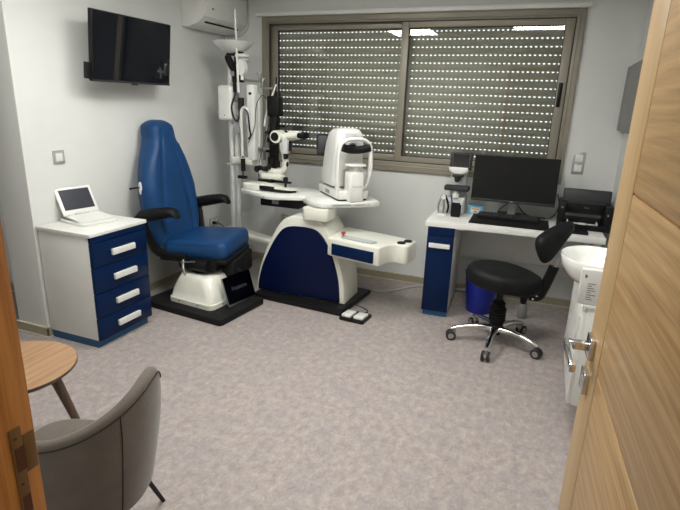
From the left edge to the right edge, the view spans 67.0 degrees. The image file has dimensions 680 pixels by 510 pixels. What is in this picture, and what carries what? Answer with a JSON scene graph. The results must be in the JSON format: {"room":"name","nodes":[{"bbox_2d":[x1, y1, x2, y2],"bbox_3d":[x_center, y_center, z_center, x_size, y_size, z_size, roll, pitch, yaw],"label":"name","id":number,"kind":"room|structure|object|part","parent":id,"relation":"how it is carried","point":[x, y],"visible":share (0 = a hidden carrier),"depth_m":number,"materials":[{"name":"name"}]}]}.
{"room":"examination room","nodes":[
{"label":"examination room","id":0,"kind":"room"},
{"bbox_2d":[0,201,12,281],"bbox_3d":[-2.601,-0.899,3.867,1.435,2.450,0.100,8,18,20],"label":"wall","id":1,"kind":"structure","parent":0,"point":[1,214],"depth_m":4.06,"materials":[{"name":"paint"}]},
{"bbox_2d":[0,0,230,326],"bbox_3d":[-1.607,-0.923,4.064,0.265,2.450,2.165,8,18,20],"label":"wall","id":2,"kind":"structure","parent":0,"point":[47,103],"depth_m":3.39,"materials":[{"name":"paint"}]},
{"bbox_2d":[52,150,64,164],"bbox_3d":[-1.796,-0.625,3.282,0.011,0.086,0.084,8,18,20],"label":"light switch","id":3,"kind":"object","parent":2,"relation":"attached to","point":[58,155],"visible":1,"depth_m":3.28,"materials":[{"name":"white plastic"}]},
{"bbox_2d":[16,269,185,337],"bbox_3d":[-1.647,0.217,4.396,0.295,0.073,2.183,8,18,20],"label":"baseboard","id":4,"kind":"structure","parent":2,"relation":"attached to","point":[39,330],"depth_m":3.46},
{"bbox_2d":[83,7,170,85],"bbox_3d":[-1.481,-1.391,3.514,0.224,0.434,0.740,8,18,20],"label":"television","id":5,"kind":"object","parent":2,"relation":"attached to","point":[121,48],"visible":1,"depth_m":3.42,"materials":[{"name":"black plastic"}]},
{"bbox_2d":[209,216,219,226],"bbox_3d":[-1.208,-0.322,4.963,0.012,0.086,0.168,8,18,20],"label":"wall socket","id":6,"kind":"object","parent":2,"relation":"attached to","point":[217,219],"visible":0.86,"depth_m":4.96,"materials":[{"name":"white plastic"}]},
{"bbox_2d":[181,0,248,37],"bbox_3d":[-1.045,-2.055,4.363,0.260,0.318,0.624,8,18,20],"label":"air conditioner","id":7,"kind":"object","parent":2,"relation":"attached to","point":[212,16],"visible":0.94,"depth_m":4.25,"materials":[{"name":"white plastic"}]},
{"bbox_2d":[12,258,576,509],"bbox_3d":[-0.848,0.929,2.412,6.800,0.100,6.800,8,18,20],"label":"floor","id":8,"kind":"structure","parent":0,"point":[276,406],"depth_m":2.74,"materials":[{"name":"carpet"}]},
{"bbox_2d":[20,341,79,418],"bbox_3d":[-1.382,0.684,2.212,0.486,0.455,0.498,8,18,20],"label":"coffee table","id":9,"kind":"object","parent":8,"relation":"on","point":[46,363],"visible":0.5,"depth_m":2.22,"materials":[{"name":"brown wood"}]},
{"bbox_3d":[-1.204,0.679,2.282,0.154,0.438,0.048,-5,18,-23],"label":"leg","id":10,"kind":"part","parent":9,"relation":"part of","materials":[{"name":"brown wood"}]},
{"bbox_2d":[36,214,151,347],"bbox_3d":[-1.605,0.153,3.432,0.454,0.752,0.478,8,18,20],"label":"base cabinet","id":11,"kind":"object","parent":8,"relation":"on","point":[96,277],"visible":0.97,"depth_m":3.26,"materials":[{"name":"white laminate"}]},
{"bbox_2d":[54,185,116,226],"bbox_3d":[-1.656,-0.326,3.353,0.299,0.206,0.260,12,19,30],"label":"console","id":12,"kind":"object","parent":11,"relation":"on","point":[78,206],"visible":1,"depth_m":3.36,"materials":[{"name":"white plastic"}]},
{"bbox_3d":[-1.743,-0.363,3.399,0.094,0.167,0.250,12,19,30],"label":"lid","id":13,"kind":"part","parent":12,"relation":"part of","materials":[{"name":"white plastic"}]},
{"bbox_3d":[-1.600,-0.198,3.330,0.440,0.022,0.478,8,18,20],"label":"panel","id":14,"kind":"part","parent":11,"relation":"part of","materials":[{"name":"white laminate"}]},
{"bbox_3d":[-1.410,-0.139,3.267,0.016,0.038,0.462,8,18,20],"label":"rail","id":15,"kind":"part","parent":11,"relation":"part of","materials":[{"name":"blue laminate"}]},
{"bbox_3d":[-1.413,-0.045,3.295,0.020,0.152,0.462,8,18,20],"label":"drawer","id":16,"kind":"part","parent":11,"relation":"part of","materials":[{"name":"blue laminate"}]},
{"bbox_3d":[-1.419,0.110,3.341,0.020,0.163,0.462,8,18,20],"label":"drawer","id":17,"kind":"part","parent":11,"relation":"part of","materials":[{"name":"blue laminate"}]},
{"bbox_3d":[-1.424,0.266,3.388,0.020,0.156,0.462,8,18,20],"label":"drawer","id":18,"kind":"part","parent":11,"relation":"part of","materials":[{"name":"blue laminate"}]},
{"bbox_3d":[-1.390,-0.042,3.303,0.018,0.038,0.190,8,18,20],"label":"handle","id":19,"kind":"part","parent":11,"relation":"part of","materials":[{"name":"white plastic"}]},
{"bbox_3d":[-1.429,0.415,3.433,0.020,0.147,0.462,8,18,20],"label":"drawer","id":20,"kind":"part","parent":11,"relation":"part of","materials":[{"name":"blue laminate"}]},
{"bbox_3d":[-1.395,0.112,3.349,0.018,0.038,0.190,8,18,20],"label":"handle","id":21,"kind":"part","parent":11,"relation":"part of","materials":[{"name":"white plastic"}]},
{"bbox_3d":[-1.401,0.269,3.396,0.018,0.038,0.190,8,18,20],"label":"handle","id":22,"kind":"part","parent":11,"relation":"part of","materials":[{"name":"white plastic"}]},
{"bbox_3d":[-1.406,0.418,3.441,0.018,0.038,0.190,8,18,20],"label":"handle","id":23,"kind":"part","parent":11,"relation":"part of","materials":[{"name":"white plastic"}]},
{"bbox_2d":[34,366,164,509],"bbox_3d":[-0.915,0.713,1.753,0.588,0.696,0.466,2,17,1],"label":"armchair","id":24,"kind":"object","parent":8,"relation":"on","point":[107,462],"visible":0.71,"depth_m":1.57,"materials":[{"name":"grey fabric"}]},
{"bbox_2d":[34,419,94,440],"bbox_3d":[-0.914,0.704,1.788,0.420,0.085,0.360,2,17,1],"label":"seat cushion","id":25,"kind":"object","parent":24,"relation":"on","point":[61,428],"depth_m":1.87,"materials":[{"name":"grey fabric"}]},
{"bbox_3d":[-0.732,0.880,1.979,0.021,0.257,0.128,11,19,27],"label":"leg","id":26,"kind":"part","parent":24,"relation":"part of","materials":[{"name":"black plastic"}]},
{"bbox_2d":[129,120,262,325],"bbox_3d":[-1.057,-0.316,3.969,0.953,1.378,0.852,8,18,20],"label":"chair","id":27,"kind":"object","parent":8,"relation":"on","point":[170,206],"visible":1,"depth_m":3.87,"materials":[{"name":"blue vinyl"},{"name":"black plastic"},{"name":"cream enamel"}]},
{"bbox_3d":[-1.465,-0.490,3.767,0.034,0.096,0.012,8,18,20],"label":"plate","id":28,"kind":"part","parent":27,"relation":"part of","materials":[{"name":"silver metal"}]},
{"bbox_3d":[-1.349,-0.291,3.786,0.380,0.150,0.108,8,18,20],"label":"armrest","id":29,"kind":"part","parent":27,"relation":"part of","materials":[{"name":"black plastic"}]},
{"bbox_3d":[-1.356,-0.580,4.012,0.296,0.918,0.589,8,18,20],"label":"backrest","id":30,"kind":"part","parent":27,"relation":"part of","materials":[{"name":"blue leather"}]},
{"bbox_3d":[-1.133,0.095,3.812,0.131,0.123,0.045,12,20,31],"label":"release lever","id":31,"kind":"part","parent":27,"relation":"part of","materials":[{"name":"metal"}]},
{"bbox_3d":[-1.070,-0.033,4.113,0.560,0.043,0.530,5,17,9],"label":"seat frame","id":32,"kind":"part","parent":27,"relation":"part of","materials":[{"name":"black plastic"}]},
{"bbox_3d":[-1.047,-0.114,4.085,0.522,0.142,0.552,5,17,9],"label":"seat","id":33,"kind":"part","parent":27,"relation":"part of","materials":[{"name":"blue leather"}]},
{"bbox_3d":[-1.056,0.363,4.019,0.760,0.050,0.530,10,19,26],"label":"floor plate","id":34,"kind":"part","parent":27,"relation":"part of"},
{"bbox_3d":[-1.106,-0.457,4.366,0.380,0.150,0.108,8,18,20],"label":"armrest","id":35,"kind":"part","parent":27,"relation":"part of","materials":[{"name":"black plastic"}]},
{"bbox_3d":[-0.776,0.252,3.942,0.079,0.212,0.303,12,19,30],"label":"footrest rail","id":36,"kind":"part","parent":27,"relation":"part of","materials":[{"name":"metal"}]},
{"bbox_2d":[213,9,416,315],"bbox_3d":[-0.264,-0.750,4.031,1.881,2.225,0.630,10,18,25],"label":"ophthalmic refraction unit","id":37,"kind":"object","parent":8,"relation":"on","point":[309,261],"visible":0.98,"depth_m":4.04,"materials":[{"name":"white plastic"}]},
{"bbox_2d":[218,84,238,120],"bbox_3d":[-0.945,-1.294,4.351,0.179,0.300,0.142,8,18,20],"label":"projector","id":38,"kind":"object","parent":37,"relation":"hanging from","point":[225,92],"visible":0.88,"depth_m":4.29,"materials":[{"name":"white plastic"}]},
{"bbox_2d":[213,39,252,71],"bbox_3d":[-0.879,-1.632,4.239,0.332,0.236,0.332,8,18,20],"label":"lamp","id":39,"kind":"object","parent":37,"relation":"attached to","point":[235,48],"depth_m":4.15,"materials":[{"name":"white plastic"}]},
{"bbox_3d":[-0.866,-1.099,4.325,0.070,0.155,0.032,8,18,20],"label":"grey knob","id":40,"kind":"part","parent":37,"relation":"part of","materials":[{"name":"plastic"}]},
{"bbox_3d":[-0.831,-1.637,4.139,0.032,0.625,0.019,8,18,20],"label":"white rod","id":41,"kind":"part","parent":37,"relation":"part of","materials":[{"name":"plastic"}]},
{"bbox_2d":[238,95,266,178],"bbox_3d":[-0.736,-0.975,4.292,0.278,0.696,0.041,7,17,17],"label":"handheld scope","id":42,"kind":"object","parent":37,"relation":"hanging from","point":[245,108],"visible":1,"depth_m":4.29,"materials":[{"name":"white plastic"}]},
{"bbox_3d":[-0.767,-1.087,4.263,0.067,0.255,0.026,8,18,20],"label":"black arm","id":43,"kind":"part","parent":42,"relation":"part of","materials":[{"name":"plastic"}]},
{"bbox_3d":[-0.679,-1.119,4.242,0.175,0.387,0.021,6,17,14],"label":"cord","id":44,"kind":"part","parent":42,"relation":"part of","materials":[{"name":"plastic"}]},
{"bbox_3d":[-0.675,-1.420,4.192,0.280,0.125,0.044,8,18,20],"label":"swing arm","id":45,"kind":"part","parent":37,"relation":"part of","materials":[{"name":"metal"}]},
{"bbox_3d":[-0.635,-0.941,4.340,0.120,0.710,0.050,8,18,20],"label":"rod","id":46,"kind":"part","parent":37,"relation":"part of","materials":[{"name":"metal"}]},
{"bbox_2d":[243,77,308,192],"bbox_3d":[-0.501,-0.974,4.156,0.508,0.890,0.320,8,18,20],"label":"lamp","id":47,"kind":"object","parent":37,"relation":"on","point":[282,138],"visible":1,"depth_m":4.20,"materials":[{"name":"white plastic"}]},
{"bbox_3d":[-0.654,-0.838,4.281,0.112,0.514,0.090,8,18,20],"label":"thin cord","id":48,"kind":"part","parent":47,"relation":"part of","materials":[{"name":"plastic"}]},
{"bbox_3d":[-0.605,-0.731,4.251,0.216,0.097,0.078,5,17,9],"label":"illumination knob","id":49,"kind":"part","parent":47,"relation":"part of","materials":[{"name":"black plastic"}]},
{"bbox_3d":[-0.522,-1.370,4.187,0.028,0.151,0.028,8,18,20],"label":"tower rod","id":50,"kind":"part","parent":47,"relation":"part of","materials":[{"name":"silver metal"}]},
{"bbox_3d":[-0.499,-0.544,4.183,0.310,0.039,0.150,8,18,20],"label":"slide plate","id":51,"kind":"part","parent":47,"relation":"part of","materials":[{"name":"black plastic"}]},
{"bbox_3d":[-0.520,-0.794,4.227,0.217,0.272,0.052,8,18,20],"label":"curved arm","id":52,"kind":"part","parent":47,"relation":"part of","materials":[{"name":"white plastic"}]},
{"bbox_3d":[-0.328,0.051,4.041,0.718,0.568,0.018,8,18,20],"label":"panel","id":53,"kind":"part","parent":37,"relation":"part of","materials":[{"name":"blue plastic"}]},
{"bbox_3d":[-0.225,0.317,4.275,0.803,0.045,0.557,10,18,24],"label":"plate","id":54,"kind":"part","parent":37,"relation":"part of","materials":[{"name":"black plastic"}]},
{"bbox_2d":[316,128,372,201],"bbox_3d":[0.027,-0.728,4.034,0.295,0.529,0.565,-5,18,-21],"label":"autorefractor","id":55,"kind":"object","parent":37,"relation":"on","point":[342,177],"visible":1,"depth_m":3.87,"materials":[{"name":"white plastic"}]},
{"bbox_2d":[345,133,356,145],"bbox_3d":[0.083,-0.845,3.861,0.100,0.145,0.060,-5,18,-21],"label":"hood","id":56,"kind":"object","parent":55,"relation":"attached to","point":[352,143],"depth_m":3.83,"materials":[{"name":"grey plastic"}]},
{"bbox_3d":[0.104,-0.656,3.846,0.295,0.445,0.070,-5,18,-21],"label":"headrest frame","id":57,"kind":"part","parent":55,"relation":"part of","materials":[{"name":"white plastic"}]},
{"bbox_3d":[0.091,-0.013,3.734,0.360,0.086,0.030,13,20,33],"label":"arm drawer","id":58,"kind":"part","parent":37,"relation":"part of","materials":[{"name":"blue plastic"}]},
{"bbox_3d":[0.215,-0.060,3.869,0.667,0.140,0.396,13,20,33],"label":"control arm","id":59,"kind":"part","parent":37,"relation":"part of","materials":[{"name":"white plastic"}]},
{"bbox_2d":[339,304,371,324],"bbox_3d":[0.131,0.445,3.892,0.203,0.044,0.251,10,18,24],"label":"switch","id":60,"kind":"object","parent":8,"relation":"on","point":[357,317],"visible":1,"depth_m":3.81,"materials":[{"name":"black plastic"}]},
{"bbox_2d":[363,285,465,291],"bbox_3d":[0.640,0.279,4.492,0.904,0.053,0.157,1,17,-5],"label":"cable","id":61,"kind":"object","parent":8,"relation":"on","point":[414,285],"visible":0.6,"depth_m":4.46,"materials":[{"name":"grey plastic"}]},
{"bbox_2d":[421,226,464,316],"bbox_3d":[0.852,0.068,4.090,0.265,0.700,0.578,8,18,18],"label":"pedestal","id":62,"kind":"object","parent":8,"relation":"on","point":[443,244],"visible":0.84,"depth_m":3.87,"materials":[{"name":"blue laminate"}]},
{"bbox_3d":[0.732,0.144,3.867,0.195,0.589,0.020,8,18,18],"label":"door","id":63,"kind":"part","parent":62,"relation":"part of","materials":[{"name":"blue laminate"}]},
{"bbox_3d":[0.731,-0.066,3.787,0.154,0.033,0.018,8,18,18],"label":"handle","id":64,"kind":"part","parent":62,"relation":"part of","materials":[{"name":"white plastic"}]},
{"bbox_3d":[0.744,-0.172,3.775,0.195,0.063,0.016,8,18,18],"label":"rail","id":65,"kind":"part","parent":62,"relation":"part of","materials":[{"name":"blue laminate"}]},
{"bbox_2d":[465,269,495,314],"bbox_3d":[1.110,0.285,4.055,0.268,0.322,0.268,8,18,20],"label":"waste bin","id":66,"kind":"object","parent":8,"relation":"on","point":[478,300],"visible":0.41,"depth_m":3.98,"materials":[{"name":"blue plastic"}]},
{"bbox_2d":[446,221,574,361],"bbox_3d":[1.093,0.177,3.424,0.608,0.889,0.642,-7,19,-26],"label":"stool","id":67,"kind":"object","parent":8,"relation":"on","point":[502,278],"visible":0.95,"depth_m":3.28,"materials":[{"name":"black leather"}]},
{"bbox_3d":[0.905,0.493,3.528,0.278,0.069,0.060,4,17,8],"label":"leg","id":68,"kind":"part","parent":67,"relation":"part of","materials":[{"name":"silver metal"}]},
{"bbox_3d":[1.023,0.460,3.653,0.060,0.069,0.278,-2,17,-14],"label":"leg","id":69,"kind":"part","parent":67,"relation":"part of","materials":[{"name":"silver metal"}]},
{"bbox_3d":[0.990,0.544,3.369,0.060,0.069,0.278,10,18,25],"label":"leg","id":70,"kind":"part","parent":67,"relation":"part of","materials":[{"name":"silver metal"}]},
{"bbox_3d":[1.078,0.147,3.384,0.487,0.150,0.399,8,18,20],"label":"seat","id":71,"kind":"part","parent":67,"relation":"part of","materials":[{"name":"black leather"}]},
{"bbox_3d":[1.103,0.271,3.422,0.250,0.110,0.120,8,18,20],"label":"seat plate","id":72,"kind":"part","parent":67,"relation":"part of","materials":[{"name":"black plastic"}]},
{"bbox_3d":[1.192,0.483,3.595,0.278,0.069,0.060,-10,20,-34],"label":"leg","id":73,"kind":"part","parent":67,"relation":"part of","materials":[{"name":"silver metal"}]},
{"bbox_3d":[1.179,0.540,3.403,0.278,0.069,0.060,17,22,40],"label":"leg","id":74,"kind":"part","parent":67,"relation":"part of","materials":[{"name":"silver metal"}]},
{"bbox_3d":[1.332,-0.082,3.202,0.288,0.249,0.098,-8,19,-30],"label":"backrest","id":75,"kind":"part","parent":67,"relation":"part of","materials":[{"name":"black leather"}]},
{"bbox_2d":[426,206,605,267],"bbox_3d":[1.288,0.097,3.974,1.205,0.740,0.605,8,18,18],"label":"desk","id":76,"kind":"object","parent":8,"relation":"on","point":[512,244],"visible":0.37,"depth_m":4.12,"materials":[{"name":"white laminate"}]},
{"bbox_2d":[437,195,448,215],"bbox_3d":[0.800,-0.388,3.971,0.089,0.158,0.100,5,17,11],"label":"stand","id":77,"kind":"object","parent":76,"relation":"on","point":[442,213],"visible":1,"depth_m":3.96,"materials":[{"name":"white plastic"}]},
{"bbox_2d":[451,203,460,216],"bbox_3d":[0.889,-0.346,3.945,0.076,0.098,0.076,6,17,13],"label":"pen cup","id":78,"kind":"object","parent":76,"relation":"on","point":[455,207],"visible":0.96,"depth_m":3.91,"materials":[{"name":"black plastic"}]},
{"bbox_2d":[444,152,472,213],"bbox_3d":[0.932,-0.566,4.035,0.188,0.470,0.205,8,18,20],"label":"lensmeter","id":79,"kind":"object","parent":76,"relation":"on","point":[460,165],"visible":0.89,"depth_m":3.98,"materials":[{"name":"grey plastic"}]},
{"bbox_2d":[467,203,483,213],"bbox_3d":[1.081,-0.368,4.094,0.116,0.068,0.082,7,17,17],"label":"tissue box","id":80,"kind":"object","parent":76,"relation":"on","point":[472,208],"visible":0.86,"depth_m":4.06,"materials":[{"name":"blue cardboard"}]},
{"bbox_2d":[468,213,548,230],"bbox_3d":[1.258,-0.248,3.825,0.555,0.004,0.360,8,18,19],"label":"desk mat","id":81,"kind":"object","parent":76,"relation":"on","point":[543,225],"visible":0.7,"depth_m":3.75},
{"bbox_2d":[477,211,539,223],"bbox_3d":[1.278,-0.289,3.905,0.450,0.030,0.140,8,18,20],"label":"keyboard","id":82,"kind":"object","parent":81,"relation":"on","point":[490,215],"visible":1,"depth_m":3.87,"materials":[{"name":"black plastic"}]},
{"bbox_2d":[471,154,561,215],"bbox_3d":[1.339,-0.525,3.945,0.605,0.470,0.254,8,18,20],"label":"monitor","id":83,"kind":"object","parent":76,"relation":"on","point":[512,180],"visible":0.9,"depth_m":3.83,"materials":[{"name":"black plastic"}]},
{"bbox_3d":[1.452,-0.112,4.148,0.925,0.350,0.018,8,18,18],"label":"modesty panel","id":84,"kind":"part","parent":76,"relation":"part of","materials":[{"name":"white laminate"}]},
{"bbox_2d":[517,194,558,218],"bbox_3d":[1.508,-0.377,3.934,0.319,0.198,0.048,4,17,8],"label":"cable","id":85,"kind":"object","parent":76,"relation":"on","point":[557,194],"visible":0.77,"depth_m":3.92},
{"bbox_2d":[572,229,587,234],"bbox_3d":[1.635,-0.164,3.568,0.160,0.014,0.110,8,18,20],"label":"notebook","id":86,"kind":"object","parent":76,"relation":"on","point":[576,231],"visible":0.56,"depth_m":3.52,"materials":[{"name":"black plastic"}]},
{"bbox_2d":[556,188,613,232],"bbox_3d":[1.769,-0.335,3.715,0.350,0.266,0.310,9,18,21],"label":"printer","id":87,"kind":"object","parent":76,"relation":"on","point":[574,200],"visible":0.98,"depth_m":3.67,"materials":[{"name":"black plastic"}]},
{"bbox_3d":[1.750,-0.336,3.668,0.250,0.065,0.012,9,18,21],"label":"panel","id":88,"kind":"part","parent":87,"relation":"part of","materials":[{"name":"black plastic"}]},
{"bbox_3d":[1.804,-0.430,3.759,0.325,0.106,0.117,9,18,21],"label":"lid","id":89,"kind":"part","parent":87,"relation":"part of","materials":[{"name":"grey plastic"}]},
{"bbox_2d":[574,224,604,228],"bbox_3d":[1.732,-0.220,3.665,0.280,0.014,0.125,9,18,21],"label":"tray","id":90,"kind":"object","parent":87,"relation":"on","point":[577,226],"depth_m":3.60,"materials":[{"name":"black plastic"}]},
{"bbox_2d":[516,297,527,318],"bbox_3d":[1.406,0.383,3.948,0.072,0.215,0.072,8,18,20],"label":"spray bottle","id":91,"kind":"object","parent":8,"relation":"on","point":[522,308],"visible":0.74,"depth_m":3.93,"materials":[{"name":"grey plastic"}]},
{"bbox_2d":[226,0,647,299],"bbox_3d":[0.454,-0.989,4.521,3.760,2.450,0.220,8,18,20],"label":"wall","id":92,"kind":"structure","parent":0,"point":[613,28],"depth_m":4.22,"materials":[{"name":"paint"}]},
{"bbox_2d":[281,214,288,221],"bbox_3d":[-0.533,-0.353,4.985,0.084,0.086,0.012,8,18,20],"label":"wall socket","id":93,"kind":"object","parent":92,"relation":"attached to","point":[283,216],"visible":0.53,"depth_m":4.98,"materials":[{"name":"white plastic"}]},
{"bbox_2d":[252,251,570,307],"bbox_3d":[0.449,0.191,4.726,3.366,0.073,0.018,8,18,20],"label":"baseboard","id":94,"kind":"structure","parent":92,"relation":"attached to","point":[552,301],"depth_m":4.65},
{"bbox_2d":[255,1,591,184],"bbox_3d":[0.512,-1.352,4.295,2.697,1.285,0.155,8,18,20],"label":"window","id":95,"kind":"structure","parent":92,"relation":"in","point":[573,19],"depth_m":4.13,"materials":[{"name":"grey metal"}]},
{"bbox_3d":[-0.029,-1.441,4.538,1.280,1.135,0.030,8,18,20],"label":"sliding sash","id":96,"kind":"part","parent":95,"relation":"part of","materials":[{"name":"brown metal"}]},
{"bbox_2d":[280,26,564,159],"bbox_3d":[0.563,-1.353,4.390,2.607,1.163,0.010,8,18,20],"label":"roller shutter","id":97,"kind":"object","parent":95,"relation":"attached to","point":[510,33],"visible":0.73,"depth_m":4.30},
{"bbox_3d":[0.514,-1.939,4.071,2.697,0.033,0.055,8,18,20],"label":"curtain rail","id":98,"kind":"part","parent":95,"relation":"part of","materials":[{"name":"grey metal"}]},
{"bbox_3d":[1.084,-1.263,4.079,1.287,1.140,0.032,8,18,20],"label":"sliding sash","id":99,"kind":"part","parent":95,"relation":"part of","materials":[{"name":"brown metal"}]},
{"bbox_3d":[1.637,-1.194,3.835,0.027,0.175,0.026,8,18,20],"label":"pull handle","id":100,"kind":"part","parent":95,"relation":"part of","materials":[{"name":"black plastic"}]},
{"bbox_2d":[571,152,585,173],"bbox_3d":[1.813,-0.698,3.907,0.084,0.166,0.011,8,18,20],"label":"light switch","id":101,"kind":"object","parent":92,"relation":"attached to","point":[578,162],"visible":1,"depth_m":3.90,"materials":[{"name":"white plastic"}]},
{"bbox_2d":[602,0,653,247],"bbox_3d":[1.361,-0.200,1.994,0.100,2.450,4.015,8,18,20],"label":"wall","id":102,"kind":"structure","parent":0,"point":[650,4],"depth_m":3.58,"materials":[{"name":"paint"}]},
{"bbox_2d":[564,281,595,405],"bbox_3d":[1.337,0.395,2.680,0.256,0.515,0.730,8,18,20],"label":"vanity cabinet","id":103,"kind":"object","parent":102,"relation":"attached to","point":[580,319],"visible":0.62,"depth_m":2.44,"materials":[{"name":"white laminate"}]},
{"bbox_3d":[1.304,0.350,2.883,0.019,0.478,0.356,8,18,20],"label":"door","id":104,"kind":"part","parent":103,"relation":"part of","materials":[{"name":"white laminate"}]},
{"bbox_3d":[1.244,0.245,2.724,0.011,0.110,0.020,8,18,20],"label":"handle","id":105,"kind":"part","parent":103,"relation":"part of","materials":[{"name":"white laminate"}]},
{"bbox_3d":[1.170,0.442,2.562,0.019,0.478,0.356,8,18,20],"label":"door","id":106,"kind":"part","parent":103,"relation":"part of","materials":[{"name":"white laminate"}]},
{"bbox_3d":[1.109,0.337,2.403,0.011,0.110,0.020,8,18,20],"label":"handle","id":107,"kind":"part","parent":103,"relation":"part of","materials":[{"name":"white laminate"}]},
{"bbox_2d":[583,304,595,309],"bbox_3d":[1.351,0.156,2.607,0.245,0.015,0.730,8,18,20],"label":"countertop","id":108,"kind":"structure","parent":103,"relation":"on","point":[584,305],"depth_m":2.32,"materials":[{"name":"white laminate"}]},
{"bbox_2d":[561,246,606,282],"bbox_3d":[1.303,0.072,2.614,0.352,0.137,0.422,8,18,20],"label":"washbasin","id":109,"kind":"object","parent":108,"relation":"in","point":[573,258],"visible":0.35,"depth_m":2.75,"materials":[{"name":"white ceramic"}]},
{"bbox_2d":[576,267,602,305],"bbox_3d":[1.143,0.144,2.308,0.124,0.165,0.042,8,18,20],"label":"carton","id":110,"kind":"object","parent":108,"relation":"on","point":[590,278],"visible":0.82,"depth_m":2.30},
{"bbox_2d":[585,274,595,299],"bbox_3d":[1.117,0.146,2.296,0.054,0.117,0.001,8,18,20],"label":"print","id":111,"kind":"object","parent":110,"relation":"attached to","point":[590,279],"depth_m":2.29},
{"bbox_2d":[617,59,642,133],"bbox_3d":[1.912,-1.023,3.357,0.047,0.434,0.702,8,18,20],"label":"board","id":112,"kind":"object","parent":102,"relation":"attached to","point":[633,73],"visible":0.49,"depth_m":3.33,"materials":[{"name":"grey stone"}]},
{"bbox_3d":[-1.779,-0.054,1.142,5.290,2.450,0.140,8,18,20],"label":"wall","id":113,"kind":"structure","parent":0,"visible":0},
{"bbox_2d":[0,221,46,509],"bbox_3d":[-0.501,0.291,0.714,0.052,2.120,0.152,8,18,20],"label":"trim","id":114,"kind":"structure","parent":113,"relation":"attached to","point":[21,485],"depth_m":0.73,"materials":[{"name":"orange wood"}]},
{"bbox_3d":[-0.462,0.340,0.765,0.002,0.200,0.036,8,18,20],"label":"strike plate","id":115,"kind":"part","parent":114,"relation":"part of","materials":[{"name":"gold metal"}]},
{"bbox_2d":[558,0,679,509],"bbox_3d":[0.463,0.310,0.866,0.104,2.040,0.840,7,17,17],"label":"door","id":116,"kind":"structure","parent":113,"relation":"in","point":[624,453],"depth_m":0.88,"materials":[{"name":"brown wood"}]},
{"bbox_3d":[0.534,0.226,1.152,0.052,0.020,0.142,7,17,17],"label":"lever","id":117,"kind":"part","parent":116,"relation":"part of","materials":[{"name":"silver metal"}]},
{"bbox_3d":[0.479,0.534,0.900,0.040,0.397,0.592,7,17,17],"label":"panel","id":118,"kind":"part","parent":116,"relation":"part of","materials":[{"name":"brown wood"}]},
{"bbox_3d":[0.492,0.151,0.786,0.040,0.394,0.592,7,17,17],"label":"panel","id":119,"kind":"part","parent":116,"relation":"part of","materials":[{"name":"brown wood"}]},
{"bbox_3d":[0.506,-0.230,0.672,0.040,0.394,0.592,7,17,17],"label":"panel","id":120,"kind":"part","parent":116,"relation":"part of","materials":[{"name":"brown wood"}]}
]}

